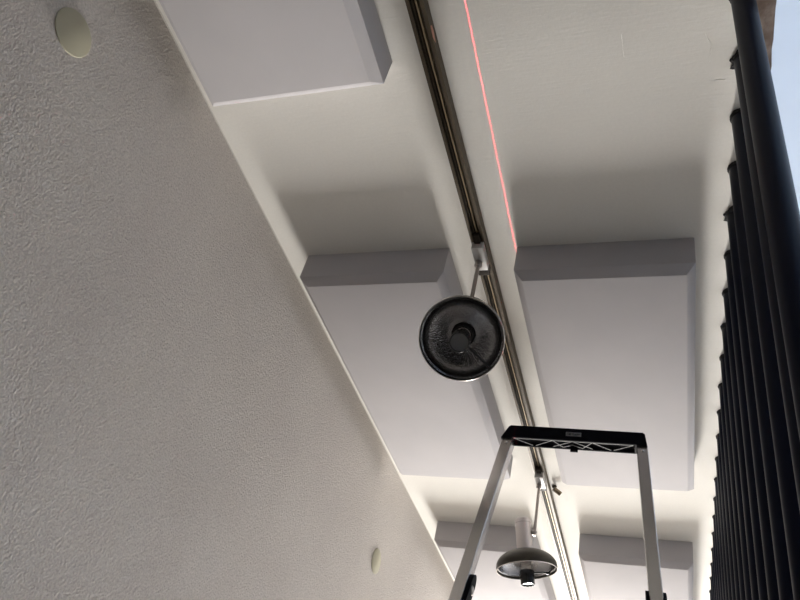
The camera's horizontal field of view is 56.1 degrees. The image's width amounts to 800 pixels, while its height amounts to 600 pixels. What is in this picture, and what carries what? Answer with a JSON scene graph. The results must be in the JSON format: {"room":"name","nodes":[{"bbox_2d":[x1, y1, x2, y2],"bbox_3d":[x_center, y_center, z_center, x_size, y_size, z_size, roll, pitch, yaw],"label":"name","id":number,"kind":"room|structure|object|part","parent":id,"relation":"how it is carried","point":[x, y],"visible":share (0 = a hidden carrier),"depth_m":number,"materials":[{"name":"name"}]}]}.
{"room":"studio","nodes":[
{"label":"studio","id":0,"kind":"room"},
{"bbox_2d":[0,0,453,599],"bbox_3d":[-0.554,1.901,2.199,0.150,3.600,12.300,-2,-43,20],"label":"wall","id":1,"kind":"structure","parent":0,"point":[179,419],"depth_m":1.92,"materials":[{"name":"paint"}]},
{"bbox_2d":[55,7,90,57],"bbox_3d":[-0.731,-0.599,1.681,0.003,0.108,0.108,-2,-43,20],"label":"cap","id":2,"kind":"object","parent":1,"relation":"attached to","point":[73,33],"visible":1,"depth_m":1.68,"materials":[{"name":"beige plastic"}]},
{"bbox_2d":[153,0,453,580],"bbox_3d":[-0.108,0.574,3.331,0.004,0.004,12.300,-2,-43,20],"label":"trim","id":3,"kind":"structure","parent":1,"relation":"attached to","point":[153,0],"depth_m":2.52,"materials":[{"name":"grey"}]},
{"bbox_2d":[371,548,380,573],"bbox_3d":[-0.104,1.146,3.294,0.003,0.108,0.108,-2,-43,20],"label":"cap","id":4,"kind":"object","parent":1,"relation":"attached to","point":[376,557],"visible":1,"depth_m":3.29,"materials":[{"name":"beige plastic"}]},
{"bbox_2d":[155,0,739,599],"bbox_3d":[0.537,0.474,3.181,1.624,0.220,12.300,-2,-43,20],"label":"ceiling","id":5,"kind":"structure","parent":0,"point":[568,138],"depth_m":2.13,"materials":[{"name":"paint"}]},
{"bbox_2d":[159,0,391,106],"bbox_3d":[-0.434,-0.987,1.552,0.498,0.126,1.259,-2,-43,20],"label":"acoustic panel","id":6,"kind":"object","parent":5,"relation":"attached to","point":[239,51],"visible":1,"depth_m":1.83,"materials":[{"name":"white fabric"}]},
{"bbox_2d":[300,248,512,479],"bbox_3d":[0.076,0.313,2.875,0.500,0.126,1.259,-2,-43,20],"label":"acoustic panel","id":7,"kind":"object","parent":5,"relation":"attached to","point":[372,306],"visible":0.96,"depth_m":2.72,"materials":[{"name":"white fabric"}]},
{"bbox_2d":[405,0,578,599],"bbox_3d":[0.753,1.108,3.638,0.044,0.034,10.100,-2,-43,20],"label":"track","id":8,"kind":"object","parent":5,"relation":"attached to","point":[419,12],"visible":1,"depth_m":2.22,"materials":[{"name":"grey metal"}]},
{"bbox_2d":[431,25,435,42],"bbox_3d":[0.081,-0.649,1.832,0.001,0.017,0.048,-2,-43,20],"label":"scrap","id":9,"kind":"object","parent":8,"relation":"attached to","point":[432,30],"visible":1,"depth_m":1.83,"materials":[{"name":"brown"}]},
{"bbox_2d":[418,232,504,380],"bbox_3d":[0.205,0.021,2.224,0.233,0.424,0.238,-25,-55,38],"label":"track spotlight","id":10,"kind":"object","parent":8,"relation":"attached to","point":[461,337],"visible":1,"depth_m":2.17,"materials":[{"name":"black metal"}]},
{"bbox_3d":[0.178,0.106,2.148,0.246,0.184,0.210,-2,-43,20],"label":"lamp shade","id":11,"kind":"part","parent":10,"relation":"part of","materials":[{"name":"grey paint"}]},
{"bbox_2d":[457,326,471,335],"bbox_3d":[0.185,0.102,2.196,0.048,0.040,0.044,-2,-43,20],"label":"socket","id":12,"kind":"object","parent":10,"relation":"attached to","point":[468,328],"depth_m":2.19,"materials":[{"name":"black plastic"}]},
{"bbox_3d":[0.224,-0.042,2.265,0.012,0.171,0.012,-2,-43,20],"label":"stem","id":13,"kind":"part","parent":10,"relation":"part of","materials":[{"name":"grey metal"}]},
{"bbox_2d":[496,466,557,586],"bbox_3d":[0.549,0.969,3.160,0.246,0.474,0.247,-2,-43,20],"label":"track spotlight","id":14,"kind":"object","parent":8,"relation":"attached to","point":[525,563],"visible":1,"depth_m":3.09,"materials":[{"name":"grey metal"}]},
{"bbox_3d":[0.516,1.077,3.064,0.055,0.070,0.044,26,-41,-12],"label":"bulb","id":15,"kind":"part","parent":14,"relation":"part of","materials":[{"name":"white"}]},
{"bbox_3d":[0.520,1.074,3.068,0.246,0.112,0.247,-2,-43,20],"label":"lamp shade","id":16,"kind":"part","parent":14,"relation":"part of","materials":[{"name":"grey paint"}]},
{"bbox_3d":[0.581,0.891,3.190,0.012,0.206,0.012,-2,-43,20],"label":"stem","id":17,"kind":"part","parent":14,"relation":"part of","materials":[{"name":"grey metal"}]},
{"bbox_2d":[434,521,555,599],"bbox_3d":[0.584,1.609,4.193,0.500,0.126,1.259,-2,-43,20],"label":"acoustic panel","id":18,"kind":"object","parent":5,"relation":"attached to","point":[451,538],"visible":0.47,"depth_m":3.87,"materials":[{"name":"white fabric"}]},
{"bbox_2d":[552,485,561,495],"bbox_3d":[0.700,0.853,3.357,0.043,0.044,0.034,21,-40,-7],"label":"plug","id":19,"kind":"object","parent":5,"relation":"attached to","point":[557,491],"visible":1,"depth_m":3.34,"materials":[{"name":"grey"}]},
{"bbox_2d":[514,238,695,490],"bbox_3d":[0.760,0.300,2.639,0.513,0.126,1.259,-2,-43,20],"label":"acoustic panel","id":20,"kind":"object","parent":5,"relation":"attached to","point":[610,325],"visible":1,"depth_m":2.40,"materials":[{"name":"white fabric"}]},
{"bbox_2d":[579,534,692,599],"bbox_3d":[1.272,1.605,3.967,0.513,0.126,1.259,-2,-43,20],"label":"acoustic panel","id":21,"kind":"object","parent":5,"relation":"attached to","point":[613,567],"visible":1,"depth_m":3.58,"materials":[{"name":"white fabric"}]},
{"bbox_2d":[756,0,776,68],"bbox_3d":[1.647,1.497,3.856,0.059,0.056,9.400,-2,-43,20],"label":"trim","id":22,"kind":"structure","parent":5,"relation":"attached to","point":[766,8],"depth_m":1.66,"materials":[{"name":"paint"}]},
{"bbox_2d":[771,0,799,210],"bbox_3d":[2.068,-0.082,3.137,1.910,0.120,12.300,-2,-43,20],"label":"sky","id":23,"kind":"structure","parent":0,"point":[785,69],"depth_m":2.52,"materials":[{"name":"blue"}]},
{"bbox_3d":[0.513,3.228,0.483,3.238,0.120,12.600,-2,-43,20],"label":"floor","id":24,"kind":"structure","parent":0,"visible":0},
{"bbox_2d":[448,425,666,599],"bbox_3d":[0.130,1.488,1.133,0.874,3.197,1.473,0,-42,17],"label":"ladder","id":25,"kind":"object","parent":24,"relation":"on","point":[464,585],"visible":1,"depth_m":2.09,"materials":[{"name":"silver metal"}]},
{"bbox_3d":[-0.207,1.288,1.022,0.042,3.108,0.929,-13,-48,30],"label":"rail","id":26,"kind":"part","parent":25,"relation":"part of","materials":[{"name":"silver metal"}]},
{"bbox_2d":[501,425,646,453],"bbox_3d":[0.514,0.413,2.230,0.420,0.043,0.054,0,-42,17],"label":"tray","id":27,"kind":"object","parent":25,"relation":"on","point":[574,440],"depth_m":2.21,"materials":[{"name":"black"}]},
{"bbox_3d":[0.377,1.293,0.839,0.040,3.108,0.910,9,-41,8],"label":"rail","id":28,"kind":"part","parent":25,"relation":"part of","materials":[{"name":"silver metal"}]},
{"bbox_2d":[709,576,712,599],"bbox_3d":[1.187,2.703,2.553,0.090,3.600,0.090,-2,-43,20],"label":"metal post","id":29,"kind":"object","parent":24,"relation":"on","point":[711,576],"visible":0.21,"depth_m":3.67,"materials":[{"name":"black metal"}]},
{"bbox_2d":[710,563,714,599],"bbox_3d":[1.145,2.596,2.444,0.090,3.600,0.090,-2,-43,20],"label":"metal post","id":30,"kind":"object","parent":24,"relation":"on","point":[710,563],"visible":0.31,"depth_m":3.54,"materials":[{"name":"black metal"}]},
{"bbox_2d":[711,548,715,599],"bbox_3d":[1.102,2.488,2.334,0.090,3.600,0.090,-2,-43,20],"label":"metal post","id":31,"kind":"object","parent":24,"relation":"on","point":[711,548],"visible":0.21,"depth_m":3.41,"materials":[{"name":"black metal"}]},
{"bbox_2d":[711,532,717,599],"bbox_3d":[1.060,2.380,2.225,0.090,3.600,0.090,-2,-43,20],"label":"metal post","id":32,"kind":"object","parent":24,"relation":"on","point":[712,533],"visible":0.24,"depth_m":3.29,"materials":[{"name":"black metal"}]},
{"bbox_2d":[712,515,720,599],"bbox_3d":[1.018,2.273,2.115,0.090,3.600,0.090,-2,-43,20],"label":"metal post","id":33,"kind":"object","parent":24,"relation":"on","point":[713,516],"visible":0.25,"depth_m":3.15,"materials":[{"name":"black metal"}]},
{"bbox_2d":[713,496,722,599],"bbox_3d":[0.976,2.165,2.006,0.090,3.600,0.090,-2,-43,20],"label":"metal post","id":34,"kind":"object","parent":24,"relation":"on","point":[714,498],"visible":0.28,"depth_m":3.02,"materials":[{"name":"black metal"}]},
{"bbox_2d":[714,477,725,599],"bbox_3d":[0.933,2.058,1.897,0.090,3.600,0.090,-2,-43,20],"label":"metal post","id":35,"kind":"object","parent":24,"relation":"on","point":[715,478],"visible":0.28,"depth_m":2.88,"materials":[{"name":"black metal"}]},
{"bbox_2d":[715,456,728,599],"bbox_3d":[0.891,1.950,1.787,0.090,3.600,0.090,-2,-43,20],"label":"metal post","id":36,"kind":"object","parent":24,"relation":"on","point":[716,458],"visible":0.33,"depth_m":2.75,"materials":[{"name":"black metal"}]},
{"bbox_2d":[716,433,731,599],"bbox_3d":[0.849,1.842,1.678,0.090,3.600,0.090,-2,-43,20],"label":"metal post","id":37,"kind":"object","parent":24,"relation":"on","point":[717,435],"visible":0.3,"depth_m":2.61,"materials":[{"name":"black metal"}]},
{"bbox_2d":[717,409,735,599],"bbox_3d":[0.807,1.735,1.568,0.090,3.600,0.090,-2,-43,20],"label":"metal post","id":38,"kind":"object","parent":24,"relation":"on","point":[719,410],"visible":0.35,"depth_m":2.48,"materials":[{"name":"black metal"}]},
{"bbox_2d":[718,383,740,599],"bbox_3d":[0.764,1.627,1.459,0.090,3.600,0.090,-2,-43,20],"label":"metal post","id":39,"kind":"object","parent":24,"relation":"on","point":[731,517],"visible":0.27,"depth_m":2.33,"materials":[{"name":"black metal"}]},
{"bbox_2d":[719,354,745,599],"bbox_3d":[0.722,1.520,1.349,0.090,3.600,0.090,-2,-43,20],"label":"metal post","id":40,"kind":"object","parent":24,"relation":"on","point":[721,358],"visible":0.34,"depth_m":2.20,"materials":[{"name":"black metal"}]},
{"bbox_2d":[720,322,751,599],"bbox_3d":[0.680,1.412,1.240,0.090,3.600,0.090,-2,-43,20],"label":"metal post","id":41,"kind":"object","parent":24,"relation":"on","point":[746,573],"visible":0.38,"depth_m":2.05,"materials":[{"name":"black metal"}]},
{"bbox_2d":[722,288,758,599],"bbox_3d":[0.638,1.304,1.130,0.090,3.600,0.090,-2,-43,20],"label":"metal post","id":42,"kind":"object","parent":24,"relation":"on","point":[741,454],"visible":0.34,"depth_m":1.91,"materials":[{"name":"black metal"}]},
{"bbox_2d":[724,250,767,599],"bbox_3d":[0.596,1.197,1.021,0.090,3.600,0.090,-2,-43,20],"label":"metal post","id":43,"kind":"object","parent":24,"relation":"on","point":[756,529],"visible":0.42,"depth_m":1.76,"materials":[{"name":"black metal"}]},
{"bbox_2d":[723,205,779,599],"bbox_3d":[0.553,1.089,0.911,0.090,3.600,0.090,-2,-43,20],"label":"metal post","id":44,"kind":"object","parent":24,"relation":"on","point":[766,534],"visible":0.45,"depth_m":1.62,"materials":[{"name":"black metal"}]},
{"bbox_2d":[727,161,793,599],"bbox_3d":[0.511,0.982,0.802,0.090,3.600,0.090,-2,-43,20],"label":"metal post","id":45,"kind":"object","parent":24,"relation":"on","point":[784,582],"visible":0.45,"depth_m":1.46,"materials":[{"name":"black metal"}]},
{"bbox_2d":[729,0,799,438],"bbox_3d":[0.372,0.659,0.478,0.090,3.600,0.090,-2,-43,20],"label":"metal post","id":46,"kind":"object","parent":24,"relation":"on","point":[778,194],"visible":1,"depth_m":1.20,"materials":[{"name":"black metal"}]},
{"bbox_2d":[729,49,799,509],"bbox_3d":[0.427,0.766,0.583,0.090,3.600,0.090,-2,-43,20],"label":"metal post","id":47,"kind":"object","parent":24,"relation":"on","point":[792,427],"visible":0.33,"depth_m":1.26,"materials":[{"name":"black metal"}]},
{"bbox_2d":[730,108,799,599],"bbox_3d":[0.469,0.874,0.693,0.090,3.600,0.090,-2,-43,20],"label":"metal post","id":48,"kind":"object","parent":24,"relation":"on","point":[790,510],"visible":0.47,"depth_m":1.33,"materials":[{"name":"black metal"}]}
]}

